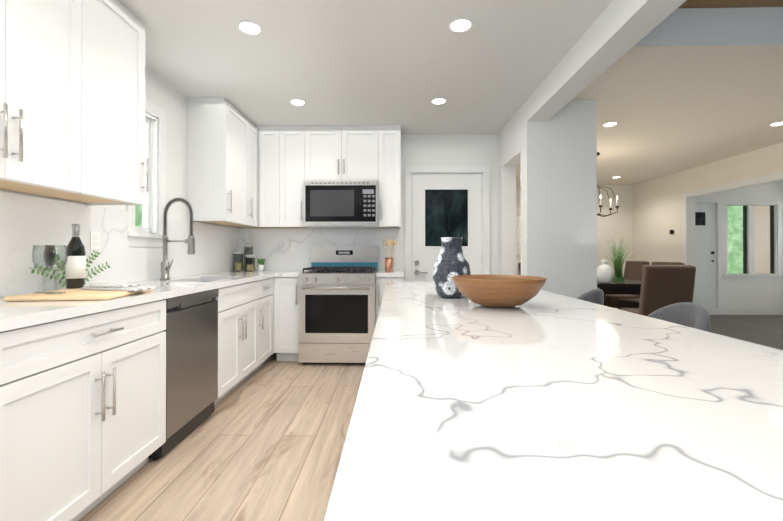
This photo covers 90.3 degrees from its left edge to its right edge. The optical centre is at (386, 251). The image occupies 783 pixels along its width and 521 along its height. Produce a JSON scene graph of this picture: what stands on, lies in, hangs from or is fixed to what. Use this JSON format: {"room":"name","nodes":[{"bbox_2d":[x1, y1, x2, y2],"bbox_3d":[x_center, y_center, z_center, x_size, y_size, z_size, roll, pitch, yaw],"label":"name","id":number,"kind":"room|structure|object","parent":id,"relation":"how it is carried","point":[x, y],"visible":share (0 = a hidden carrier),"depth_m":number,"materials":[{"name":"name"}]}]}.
{"room":"dining room and kitchen","nodes":[
{"label":"dining room and kitchen","id":0,"kind":"room"},
{"bbox_2d":[0,66,239,296],"bbox_3d":[-1.878,-0.127,0.745,0.120,2.490,7.870,0,0,1],"label":"wall","id":1,"kind":"structure","parent":0,"point":[160,93],"depth_m":3.21,"materials":[{"name":"white paint"}]},
{"bbox_2d":[0,0,95,195],"bbox_3d":[-1.626,-0.833,1.488,0.348,1.068,0.837,0,0,1],"label":"upper cabinet","id":2,"kind":"object","parent":1,"relation":"attached to","point":[72,100],"depth_m":1.69,"materials":[{"name":"white paint"}]},
{"bbox_2d":[90,231,99,249],"bbox_3d":[-1.758,-0.066,2.347,0.008,0.114,0.070,0,0,1],"label":"electrical outlet","id":3,"kind":"object","parent":1,"relation":"attached to","point":[94,240],"visible":1,"depth_m":2.34,"materials":[{"name":"white plastic"}]},
{"bbox_2d":[45,0,147,203],"bbox_3d":[-1.614,-0.831,2.053,0.348,1.068,0.529,0,0,1],"label":"upper cabinet","id":4,"kind":"object","parent":1,"relation":"attached to","point":[120,35],"depth_m":2.12,"materials":[{"name":"white paint"}]},
{"bbox_2d":[126,99,169,246],"bbox_3d":[-1.808,-0.571,2.868,0.149,1.075,0.475,0,0,1],"label":"window","id":5,"kind":"structure","parent":1,"relation":"in","point":[149,233],"depth_m":3.00,"materials":[{"name":"white paint"}]},
{"bbox_2d":[187,97,264,227],"bbox_3d":[-1.554,-0.814,3.990,0.386,1.088,1.128,0,0,1],"label":"upper cabinet","id":6,"kind":"object","parent":1,"relation":"attached to","point":[222,155],"visible":1,"depth_m":3.43,"materials":[{"name":"white paint"}]},
{"bbox_2d":[240,134,495,281],"bbox_3d":[-0.146,-0.112,4.584,3.120,2.490,0.120,0,0,1],"label":"wall","id":7,"kind":"structure","parent":0,"point":[451,149],"depth_m":4.51,"materials":[{"name":"white paint"}]},
{"bbox_2d":[256,126,287,227],"bbox_3d":[-1.250,-0.822,4.374,0.318,1.068,0.348,0,0,1],"label":"upper cabinet","id":8,"kind":"object","parent":7,"relation":"attached to","point":[272,182],"depth_m":4.20,"materials":[{"name":"white paint"}]},
{"bbox_2d":[291,243,296,251],"bbox_3d":[-1.077,-0.048,4.517,0.070,0.114,0.008,0,0,1],"label":"electrical outlet","id":9,"kind":"object","parent":7,"relation":"attached to","point":[293,247],"visible":1,"depth_m":4.51,"materials":[{"name":"white plastic"}]},
{"bbox_2d":[288,126,311,227],"bbox_3d":[-1.014,-0.822,4.369,0.389,1.068,0.348,0,0,1],"label":"upper cabinet","id":10,"kind":"object","parent":7,"relation":"attached to","point":[291,159],"depth_m":4.20,"materials":[{"name":"white paint"}]},
{"bbox_2d":[312,125,379,180],"bbox_3d":[-0.482,-1.055,4.358,0.791,0.603,0.348,0,0,1],"label":"upper cabinet","id":11,"kind":"object","parent":7,"relation":"attached to","point":[343,152],"depth_m":4.19,"materials":[{"name":"white paint"}]},
{"bbox_2d":[303,180,378,227],"bbox_3d":[-0.483,-0.511,4.311,0.787,0.479,0.399,0,0,1],"label":"microwave","id":12,"kind":"object","parent":11,"relation":"attached to","point":[340,204],"visible":1,"depth_m":4.11,"materials":[{"name":"silver metal"}]},
{"bbox_2d":[378,125,400,228],"bbox_3d":[0.005,-0.822,4.347,0.299,1.068,0.348,0,0,1],"label":"upper cabinet","id":13,"kind":"object","parent":7,"relation":"attached to","point":[389,185],"depth_m":4.17,"materials":[{"name":"white paint"}]},
{"bbox_2d":[405,166,489,281],"bbox_3d":[0.702,0.072,4.540,0.976,2.120,0.150,0,0,1],"label":"door","id":14,"kind":"structure","parent":7,"relation":"attached to","point":[438,205],"depth_m":4.53,"materials":[{"name":"white paint"}]},
{"bbox_2d":[79,308,782,520],"bbox_3d":[2.833,1.154,2.365,9.470,0.060,11.320,0,0,1],"label":"floor","id":15,"kind":"structure","parent":0,"point":[265,441],"depth_m":2.17,"materials":[{"name":"brown wood"}]},
{"bbox_2d":[0,299,165,520],"bbox_3d":[-1.483,0.685,1.621,0.588,0.872,0.934,0,0,1],"label":"base cabinet","id":16,"kind":"object","parent":15,"relation":"on","point":[82,415],"depth_m":1.51,"materials":[{"name":"white paint"}]},
{"bbox_2d":[0,191,295,331],"bbox_3d":[-1.457,-0.011,2.850,0.630,0.524,3.398,0,0,1],"label":"countertop","id":17,"kind":"structure","parent":16,"relation":"on","point":[27,223],"depth_m":2.36,"materials":[{"name":"stone"}]},
{"bbox_2d":[29,250,110,288],"bbox_3d":[-1.699,0.098,2.113,0.033,0.216,0.510,0,0,1],"label":"sprig","id":18,"kind":"object","parent":17,"relation":"on","point":[63,273],"visible":0.33,"depth_m":2.06,"materials":[{"name":"green plant"}]},
{"bbox_2d":[3,288,152,300],"bbox_3d":[-1.420,0.197,1.884,0.400,0.020,0.510,0,0,-7],"label":"cutting board","id":19,"kind":"object","parent":17,"relation":"on","point":[74,294],"visible":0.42,"depth_m":1.66,"materials":[{"name":"brown wood"}]},
{"bbox_2d":[32,245,55,292],"bbox_3d":[-1.556,0.078,1.767,0.084,0.215,0.084,0,0,1],"label":"wine glass","id":20,"kind":"object","parent":19,"relation":"on","point":[47,256],"visible":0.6,"depth_m":1.77,"materials":[{"name":"clear glass"}]},
{"bbox_2d":[43,245,67,293],"bbox_3d":[-1.472,0.078,1.731,0.084,0.215,0.084,0,0,1],"label":"wine glass","id":21,"kind":"object","parent":19,"relation":"on","point":[57,257],"visible":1,"depth_m":1.73,"materials":[{"name":"clear glass"}]},
{"bbox_2d":[65,224,85,288],"bbox_3d":[-1.601,0.022,2.004,0.081,0.330,0.081,0,0,1],"label":"wine bottle","id":22,"kind":"object","parent":19,"relation":"on","point":[75,271],"visible":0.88,"depth_m":1.98,"materials":[{"name":"black glass"}]},
{"bbox_2d":[81,283,157,290],"bbox_3d":[-1.322,0.174,1.929,0.320,0.026,0.140,0,0,13],"label":"open book","id":23,"kind":"object","parent":19,"relation":"on","point":[119,286],"visible":1,"depth_m":1.89,"materials":[{"name":"white paper"}]},
{"bbox_2d":[160,197,194,279],"bbox_3d":[-1.575,-0.100,2.914,0.261,0.622,0.108,0,0,1],"label":"faucet","id":24,"kind":"object","parent":17,"relation":"on","point":[166,266],"visible":1,"depth_m":2.92,"materials":[{"name":"silver metal"}]},
{"bbox_2d":[234,251,243,270],"bbox_3d":[-1.642,0.104,4.315,0.104,0.224,0.104,0,0,1],"label":"canister","id":25,"kind":"object","parent":17,"relation":"on","point":[238,266],"visible":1,"depth_m":4.28,"materials":[{"name":"clear glass"}]},
{"bbox_2d":[244,244,252,270],"bbox_3d":[-1.565,0.065,4.413,0.100,0.304,0.100,0,0,1],"label":"canister","id":26,"kind":"object","parent":17,"relation":"on","point":[245,247],"visible":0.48,"depth_m":4.38,"materials":[{"name":"clear glass"}]},
{"bbox_2d":[246,255,254,270],"bbox_3d":[-1.507,0.124,4.302,0.100,0.184,0.100,0,0,1],"label":"canister","id":27,"kind":"object","parent":17,"relation":"on","point":[250,267],"visible":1,"depth_m":4.27,"materials":[{"name":"clear glass"}]},
{"bbox_2d":[257,258,265,270],"bbox_3d":[-1.411,0.141,4.359,0.093,0.151,0.120,0,0,1],"label":"herb pot","id":28,"kind":"object","parent":17,"relation":"on","point":[260,267],"visible":0.98,"depth_m":4.34,"materials":[{"name":"white ceramic"}]},
{"bbox_2d":[148,289,218,460],"bbox_3d":[-1.457,0.688,2.393,0.592,0.872,0.606,0,0,1],"label":"dishwasher","id":29,"kind":"object","parent":15,"relation":"on","point":[191,330],"visible":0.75,"depth_m":2.32,"materials":[{"name":"grey metal"}]},
{"bbox_2d":[214,305,263,405],"bbox_3d":[-1.451,0.807,3.123,0.588,0.640,0.848,0,0,1],"label":"base cabinet","id":30,"kind":"object","parent":15,"relation":"on","point":[240,327],"depth_m":3.04,"materials":[{"name":"white paint"}]},
{"bbox_2d":[216,277,275,362],"bbox_3d":[-1.439,0.693,3.693,0.588,0.872,0.528,0,0,1],"label":"base cabinet","id":31,"kind":"object","parent":15,"relation":"on","point":[260,292],"depth_m":3.57,"materials":[{"name":"white paint"}]},
{"bbox_2d":[274,277,298,360],"bbox_3d":[-1.001,0.695,4.223,0.264,0.872,0.588,0,0,1],"label":"base cabinet","id":32,"kind":"object","parent":15,"relation":"on","point":[286,318],"depth_m":3.94,"materials":[{"name":"white paint"}]},
{"bbox_2d":[298,246,377,363],"bbox_3d":[-0.487,0.531,4.138,0.762,1.200,0.734,0,0,1],"label":"range","id":33,"kind":"object","parent":15,"relation":"on","point":[337,304],"visible":1,"depth_m":3.84,"materials":[{"name":"silver metal"}]},
{"bbox_2d":[376,277,403,321],"bbox_3d":[0.037,0.695,4.201,0.278,0.872,0.588,0,0,1],"label":"base cabinet","id":34,"kind":"object","parent":15,"relation":"on","point":[381,282],"depth_m":3.91,"materials":[{"name":"white paint"}]},
{"bbox_2d":[372,229,403,276],"bbox_3d":[0.039,-0.006,4.185,0.284,0.524,0.590,0,0,1],"label":"countertop","id":35,"kind":"structure","parent":34,"relation":"on","point":[378,235],"depth_m":4.50,"materials":[{"name":"stone"}]},
{"bbox_2d":[383,238,396,270],"bbox_3d":[0.040,0.033,4.289,0.155,0.367,0.094,0,0,1],"label":"utensil crock","id":36,"kind":"object","parent":35,"relation":"on","point":[389,260],"visible":1,"depth_m":4.26,"materials":[{"name":"orange metal"}]},
{"bbox_2d":[518,262,520,274],"bbox_3d":[2.173,0.638,5.322,0.615,0.995,0.470,0,0,1],"label":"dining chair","id":37,"kind":"object","parent":15,"relation":"on","point":[519,265],"depth_m":5.49,"materials":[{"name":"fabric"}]},
{"bbox_2d":[576,288,603,304],"bbox_3d":[1.306,0.689,2.789,0.560,0.877,0.557,0,0,1],"label":"stool","id":38,"kind":"object","parent":15,"relation":"on","point":[596,296],"visible":0.17,"depth_m":2.59,"materials":[{"name":"fabric"}]},
{"bbox_2d":[597,277,640,305],"bbox_3d":[2.900,0.756,5.506,0.870,0.760,2.000,0,0,1],"label":"dining table","id":39,"kind":"object","parent":15,"relation":"on","point":[630,286],"visible":0.19,"depth_m":4.57,"materials":[{"name":"black wood"}]},
{"bbox_2d":[597,260,611,282],"bbox_3d":[2.617,0.236,4.673,0.160,0.272,0.160,0,0,1],"label":"jar","id":40,"kind":"object","parent":39,"relation":"on","point":[604,272],"visible":1,"depth_m":4.62,"materials":[{"name":"white ceramic"}]},
{"bbox_2d":[606,238,632,282],"bbox_3d":[2.829,0.093,4.697,0.437,0.559,0.418,0,0,1],"label":"grass plant","id":41,"kind":"object","parent":39,"relation":"on","point":[618,259],"visible":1,"depth_m":4.69,"materials":[{"name":"green plant"}]},
{"bbox_2d":[605,261,649,307],"bbox_3d":[3.603,0.640,5.991,0.615,0.995,0.470,0,0,1],"label":"dining chair","id":42,"kind":"object","parent":15,"relation":"on","point":[633,269],"visible":0.44,"depth_m":5.83,"materials":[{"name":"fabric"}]},
{"bbox_2d":[618,262,684,308],"bbox_3d":[3.556,0.637,5.250,0.615,0.995,0.470,0,0,-7],"label":"dining chair","id":43,"kind":"object","parent":15,"relation":"on","point":[630,303],"visible":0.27,"depth_m":5.25,"materials":[{"name":"fabric"}]},
{"bbox_2d":[620,265,695,315],"bbox_3d":[2.901,0.633,4.209,0.470,0.995,0.615,0,0,7],"label":"dining chair","id":44,"kind":"object","parent":15,"relation":"on","point":[663,285],"visible":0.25,"depth_m":3.94,"materials":[{"name":"fabric"}]},
{"bbox_2d":[648,302,710,331],"bbox_3d":[1.297,0.686,1.889,0.419,0.877,0.448,0,0,1],"label":"stool","id":45,"kind":"object","parent":15,"relation":"on","point":[692,315],"visible":0.23,"depth_m":1.89,"materials":[{"name":"fabric"}]},
{"bbox_3d":[0.264,0.683,1.096,0.593,0.873,3.170,0,0,1],"label":"kitchen island","id":46,"kind":"object","parent":15,"relation":"on","visible":0},
{"bbox_2d":[324,282,782,520],"bbox_3d":[0.397,0.225,1.085,0.855,0.040,3.250,0,0,1],"label":"island countertop","id":47,"kind":"structure","parent":46,"relation":"on","point":[542,405],"depth_m":0.47,"materials":[{"name":"stone"}]},
{"bbox_2d":[433,237,470,297],"bbox_3d":[0.294,0.071,1.763,0.172,0.270,0.172,0,0,1],"label":"vase","id":48,"kind":"object","parent":47,"relation":"on","point":[450,262],"visible":0.98,"depth_m":1.71,"materials":[{"name":"grey ceramic"}]},
{"bbox_2d":[452,275,546,307],"bbox_3d":[0.423,0.151,1.480,0.346,0.109,0.346,0,0,1],"label":"bowl","id":49,"kind":"object","parent":47,"relation":"on","point":[501,291],"visible":1,"depth_m":1.36,"materials":[{"name":"brown wood"}]},
{"bbox_2d":[118,0,782,185],"bbox_3d":[2.833,-1.511,2.375,9.470,0.290,11.320,0,0,1],"label":"ceiling","id":50,"kind":"structure","parent":0,"point":[403,63],"depth_m":2.88,"materials":[{"name":"white paint"}]},
{"bbox_2d":[237,20,262,34],"bbox_3d":[-0.833,-1.363,2.373,0.149,0.006,0.149,0,0,-5],"label":"recessed light","id":51,"kind":"object","parent":50,"relation":"in","point":[247,27],"depth_m":2.36,"materials":[{"name":"white paint"}]},
{"bbox_2d":[289,99,305,105],"bbox_3d":[-0.808,-1.358,3.542,0.149,0.006,0.149,0,0,-8],"label":"recessed light","id":52,"kind":"object","parent":50,"relation":"in","point":[298,102],"depth_m":3.54,"materials":[{"name":"white paint"}]},
{"bbox_2d":[430,98,446,104],"bbox_3d":[0.472,-1.358,3.515,0.149,0.006,0.149,0,0,-8],"label":"recessed light","id":53,"kind":"object","parent":50,"relation":"in","point":[437,101],"depth_m":3.51,"materials":[{"name":"white paint"}]},
{"bbox_2d":[448,18,472,32],"bbox_3d":[0.447,-1.363,2.345,0.149,0.006,0.149,0,0,-5],"label":"recessed light","id":54,"kind":"object","parent":50,"relation":"in","point":[459,25],"depth_m":2.34,"materials":[{"name":"white paint"}]},
{"bbox_2d":[527,0,685,120],"bbox_3d":[1.279,-1.279,0.121,0.180,0.190,6.749,0,0,1],"label":"beam","id":55,"kind":"structure","parent":50,"relation":"attached to","point":[615,31],"depth_m":2.35,"materials":[{"name":"white paint"}]},
{"bbox_2d":[597,152,618,216],"bbox_3d":[2.872,-0.916,5.363,0.560,0.874,0.571,0,0,1],"label":"chandelier","id":56,"kind":"object","parent":50,"relation":"hanging from","point":[610,200],"visible":0.38,"depth_m":5.21,"materials":[{"name":"black metal"}]},
{"bbox_2d":[602,122,617,126],"bbox_3d":[2.380,-1.356,4.144,0.149,0.006,0.149,0,0,-38],"label":"recessed light","id":57,"kind":"object","parent":50,"relation":"in","point":[608,124],"depth_m":4.14,"materials":[{"name":"white paint"}]},
{"bbox_2d":[768,121,782,125],"bbox_3d":[4.155,-1.356,4.127,0.149,0.006,0.149,0,0,-23],"label":"recessed light","id":58,"kind":"object","parent":50,"relation":"in","point":[776,123],"depth_m":4.14,"materials":[{"name":"white paint"}]},
{"bbox_2d":[496,101,543,289],"bbox_3d":[1.327,-0.115,3.987,0.150,2.490,0.990,0,0,1],"label":"wall","id":59,"kind":"structure","parent":0,"point":[518,134],"depth_m":3.50,"materials":[{"name":"white paint"}]},
{"bbox_2d":[502,150,521,274],"bbox_3d":[1.336,0.091,3.946,0.154,2.079,0.648,0,0,1],"label":"trim","id":60,"kind":"structure","parent":59,"relation":"attached to","point":[509,215],"depth_m":4.26,"materials":[{"name":"white paint"}]},
{"bbox_2d":[544,100,596,297],"bbox_3d":[1.653,-0.116,3.550,0.460,2.490,0.130,0,0,1],"label":"wall","id":61,"kind":"structure","parent":0,"point":[559,199],"depth_m":3.49,"materials":[{"name":"white paint"}]},
{"bbox_2d":[516,185,632,276],"bbox_3d":[3.157,-0.100,7.964,3.600,2.490,0.120,0,0,1],"label":"wall","id":62,"kind":"structure","parent":0,"point":[617,226],"depth_m":7.87,"materials":[{"name":"white paint"}]},
{"bbox_2d":[516,207,520,268],"bbox_3d":[2.736,-0.280,7.893,1.100,1.250,0.038,0,0,1],"label":"curtain","id":63,"kind":"object","parent":62,"relation":"attached to","point":[518,234],"depth_m":7.88,"materials":[{"name":"fabric"}]},
{"bbox_2d":[633,142,782,264],"bbox_3d":[4.980,-0.110,5.250,0.120,2.490,5.470,0,0,1],"label":"wall","id":64,"kind":"structure","parent":0,"point":[646,218],"depth_m":6.71,"materials":[{"name":"white paint"}]},
{"bbox_2d":[682,172,782,302],"bbox_3d":[4.977,0.075,5.136,0.144,2.120,2.715,0,0,1],"label":"trim","id":65,"kind":"structure","parent":64,"relation":"attached to","point":[688,228],"depth_m":6.40,"materials":[{"name":"white paint"}]},
{"bbox_2d":[695,181,782,308],"bbox_3d":[6.134,-0.103,7.100,2.130,2.490,0.120,0,0,1],"label":"wall","id":66,"kind":"structure","parent":0,"point":[752,294],"depth_m":7.02,"materials":[{"name":"white paint"}]},
{"bbox_2d":[695,198,722,314],"bbox_3d":[5.529,0.087,7.080,1.080,2.110,0.094,0,0,1],"label":"door","id":67,"kind":"structure","parent":66,"relation":"attached to","point":[705,252],"depth_m":7.07,"materials":[{"name":"white paint"}]},
{"bbox_2d":[706,309,782,314],"bbox_3d":[6.138,1.087,7.028,2.120,0.110,0.014,0,0,1],"label":"baseboard","id":68,"kind":"structure","parent":66,"relation":"attached to","point":[749,311],"depth_m":7.00,"materials":[{"name":"white paint"}]},
{"bbox_2d":[722,199,782,280],"bbox_3d":[6.599,-0.208,7.055,1.100,1.460,0.151,0,0,1],"label":"window","id":69,"kind":"structure","parent":66,"relation":"in","point":[775,242],"depth_m":7.03,"materials":[{"name":"white paint"}]},
{"label":"outside","id":70,"kind":"structure","parent":0,"visible":0},
{"bbox_2d":[135,205,141,226],"bbox_3d":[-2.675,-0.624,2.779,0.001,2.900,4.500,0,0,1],"label":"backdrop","id":71,"kind":"structure","parent":70,"point":[139,211],"depth_m":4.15,"materials":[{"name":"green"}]},
{"bbox_2d":[727,206,769,273],"bbox_3d":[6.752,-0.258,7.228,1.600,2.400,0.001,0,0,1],"label":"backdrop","id":72,"kind":"structure","parent":70,"point":[737,226],"depth_m":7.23,"materials":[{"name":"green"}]}
]}

